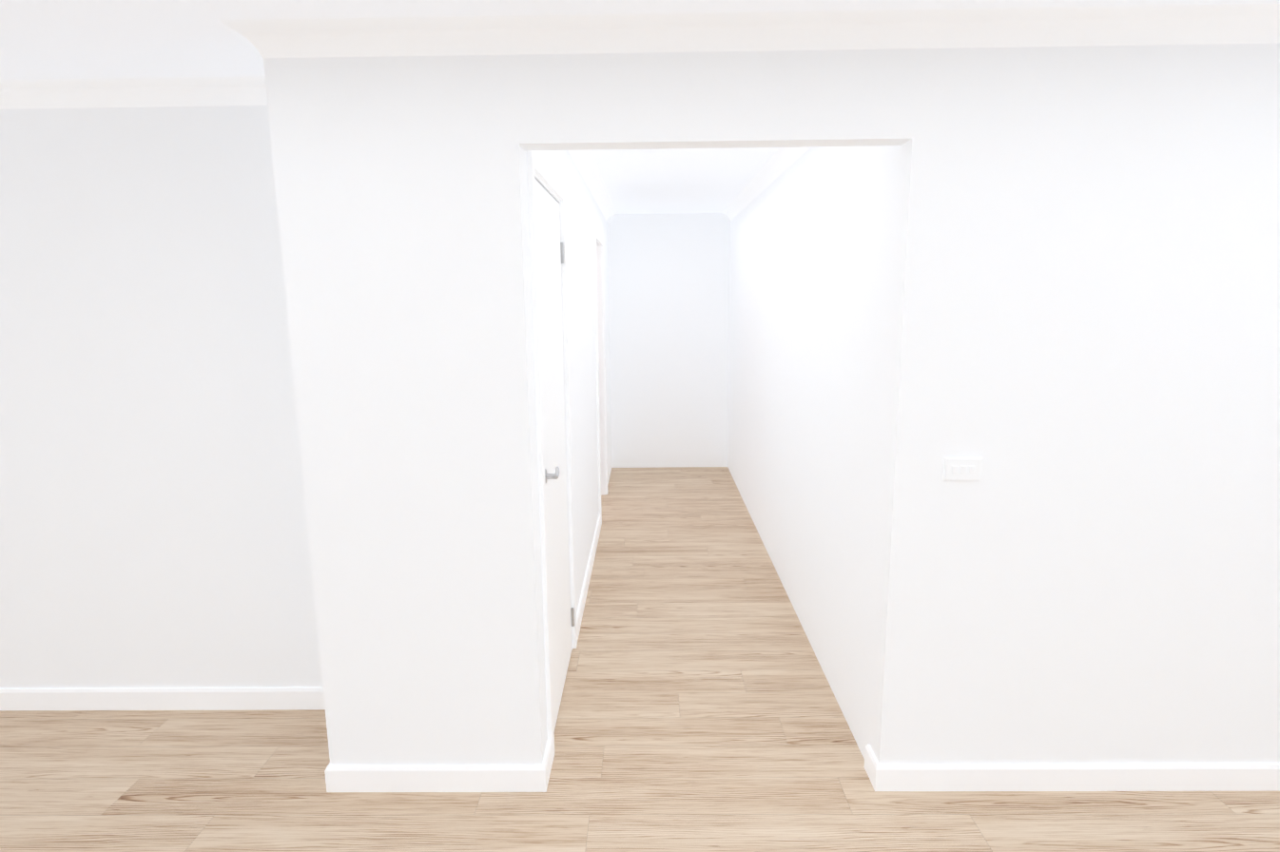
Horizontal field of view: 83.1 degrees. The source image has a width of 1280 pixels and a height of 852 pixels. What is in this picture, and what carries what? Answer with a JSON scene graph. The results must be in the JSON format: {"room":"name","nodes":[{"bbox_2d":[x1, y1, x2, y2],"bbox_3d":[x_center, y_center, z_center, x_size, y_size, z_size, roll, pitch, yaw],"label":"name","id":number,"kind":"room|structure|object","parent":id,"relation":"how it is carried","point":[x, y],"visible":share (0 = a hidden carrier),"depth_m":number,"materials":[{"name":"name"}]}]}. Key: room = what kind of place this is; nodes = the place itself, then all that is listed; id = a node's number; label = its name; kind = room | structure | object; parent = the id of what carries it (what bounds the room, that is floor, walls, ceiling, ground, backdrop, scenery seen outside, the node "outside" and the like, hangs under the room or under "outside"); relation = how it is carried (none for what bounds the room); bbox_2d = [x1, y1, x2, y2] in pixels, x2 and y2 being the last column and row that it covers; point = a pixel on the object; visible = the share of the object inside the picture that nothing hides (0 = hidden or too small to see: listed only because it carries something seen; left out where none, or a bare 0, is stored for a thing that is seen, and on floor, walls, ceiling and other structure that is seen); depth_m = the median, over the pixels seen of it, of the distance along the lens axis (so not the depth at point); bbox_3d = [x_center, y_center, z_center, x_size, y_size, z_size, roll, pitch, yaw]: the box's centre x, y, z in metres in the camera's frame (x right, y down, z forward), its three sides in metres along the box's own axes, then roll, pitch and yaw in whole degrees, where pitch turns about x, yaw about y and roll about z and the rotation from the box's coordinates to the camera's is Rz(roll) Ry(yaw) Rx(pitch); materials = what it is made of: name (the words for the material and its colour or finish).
{"room":"living room","nodes":[
{"label":"living room","id":0,"kind":"room"},
{"bbox_2d":[523,150,615,745],"bbox_3d":[-0.364,-0.376,4.658,0.100,2.400,4.700,0,10,1],"label":"wall","id":1,"kind":"structure","parent":0,"point":[583,214],"depth_m":4.00,"materials":[{"name":"white paint"}]},
{"bbox_2d":[526,150,577,761],"bbox_3d":[-0.384,0.115,2.862,0.099,2.065,0.830,0,10,1],"label":"door frame","id":2,"kind":"structure","parent":1,"relation":"attached to","point":[544,185],"depth_m":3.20,"materials":[{"name":"white paint"}]},
{"bbox_2d":[535,179,574,731],"bbox_3d":[-0.328,0.124,2.868,0.089,2.031,0.784,0,10,1],"label":"hall door","id":3,"kind":"structure","parent":1,"relation":"in","point":[551,252],"depth_m":2.86,"materials":[{"name":"white paint"}]},
{"bbox_2d":[576,514,601,639],"bbox_3d":[-0.302,0.848,4.365,0.014,0.092,1.801,0,10,1],"label":"baseboard","id":4,"kind":"structure","parent":1,"relation":"attached to","point":[580,610],"depth_m":4.14,"materials":[{"name":"white paint"}]},
{"bbox_2d":[567,149,615,222],"bbox_3d":[-0.289,-1.512,4.404,0.075,0.075,4.600,0,10,1],"label":"crown molding","id":5,"kind":"structure","parent":1,"relation":"attached to","point":[584,161],"depth_m":4.48,"materials":[{"name":"white paint"}]},
{"bbox_2d":[593,229,607,524],"bbox_3d":[-0.353,-0.366,5.544,0.099,2.070,0.820,0,10,1],"label":"door frame","id":6,"kind":"structure","parent":1,"relation":"attached to","point":[600,363],"depth_m":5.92,"materials":[{"name":"white paint"}]},
{"bbox_2d":[0,466,1279,851],"bbox_3d":[-0.278,1.148,3.112,7.470,0.060,8.277,0,10,1],"label":"floor","id":7,"kind":"structure","parent":0,"point":[700,710],"depth_m":2.54,"materials":[{"name":"brown wood"}]},
{"bbox_2d":[0,0,1279,213],"bbox_3d":[-0.302,-1.288,2.707,7.470,0.080,8.220,0,10,1],"label":"ceiling","id":8,"kind":"structure","parent":0,"point":[105,38],"depth_m":2.08,"materials":[{"name":"white paint"}]},
{"bbox_2d":[0,43,1279,765],"bbox_3d":[-0.244,0.001,2.540,7.370,2.400,0.600,0,10,1],"label":"wall","id":9,"kind":"structure","parent":0,"point":[1085,356],"depth_m":2.28,"materials":[{"name":"white paint"}]},
{"bbox_2d":[0,76,267,109],"bbox_3d":[-2.454,-1.155,2.525,2.770,0.075,0.075,0,10,1],"label":"crown molding","id":10,"kind":"structure","parent":9,"relation":"attached to","point":[239,90],"depth_m":2.53,"materials":[{"name":"white paint"}]},
{"bbox_2d":[0,687,325,710],"bbox_3d":[-2.480,1.121,2.958,2.870,0.092,0.023,0,10,1],"label":"baseboard","id":11,"kind":"structure","parent":9,"relation":"attached to","point":[67,698],"depth_m":2.95,"materials":[{"name":"white paint"}]},
{"bbox_2d":[251,76,265,83],"bbox_3d":[-1.110,-1.122,2.263,0.075,0.075,0.390,0,10,1],"label":"crown molding","id":12,"kind":"structure","parent":9,"relation":"attached to","point":[261,79],"depth_m":2.48,"materials":[{"name":"white paint"}]},
{"bbox_2d":[324,750,552,792],"bbox_3d":[-0.691,1.192,2.456,0.748,0.092,0.034,0,10,1],"label":"baseboard","id":13,"kind":"structure","parent":9,"relation":"attached to","point":[414,778],"depth_m":2.44,"materials":[{"name":"white paint"}]},
{"bbox_2d":[218,3,1279,58],"bbox_3d":[1.087,-1.096,1.987,4.475,0.075,0.075,0,10,1],"label":"crown molding","id":14,"kind":"structure","parent":9,"relation":"attached to","point":[793,30],"depth_m":2.01,"materials":[{"name":"white paint"}]},
{"bbox_2d":[942,457,982,481],"bbox_3d":[1.001,0.135,2.239,0.116,0.074,0.012,0,10,1],"label":"light switch","id":15,"kind":"object","parent":9,"relation":"attached to","point":[961,469],"visible":1,"depth_m":2.23,"materials":[{"name":"white plastic"}]},
{"bbox_2d":[863,750,1279,791],"bbox_3d":[2.054,1.170,2.421,2.529,0.092,0.034,0,10,1],"label":"baseboard","id":16,"kind":"structure","parent":9,"relation":"attached to","point":[1073,777],"depth_m":2.41,"materials":[{"name":"white paint"}]},
{"bbox_2d":[607,213,729,467],"bbox_3d":[0.270,-0.785,6.915,1.110,2.400,0.100,0,10,1],"label":"wall","id":17,"kind":"structure","parent":0,"point":[670,272],"depth_m":6.86,"materials":[{"name":"white paint"}]},
{"bbox_2d":[725,145,900,758],"bbox_3d":[0.869,-0.386,4.642,0.100,2.400,4.700,0,10,1],"label":"wall","id":18,"kind":"structure","parent":0,"point":[748,345],"depth_m":3.19,"materials":[{"name":"white paint"}]},
{"bbox_2d":[722,146,811,220],"bbox_3d":[0.769,-1.521,4.390,0.075,0.075,4.600,0,10,1],"label":"crown molding","id":19,"kind":"structure","parent":18,"relation":"attached to","point":[783,158],"depth_m":4.45,"materials":[{"name":"white paint"}]}
]}

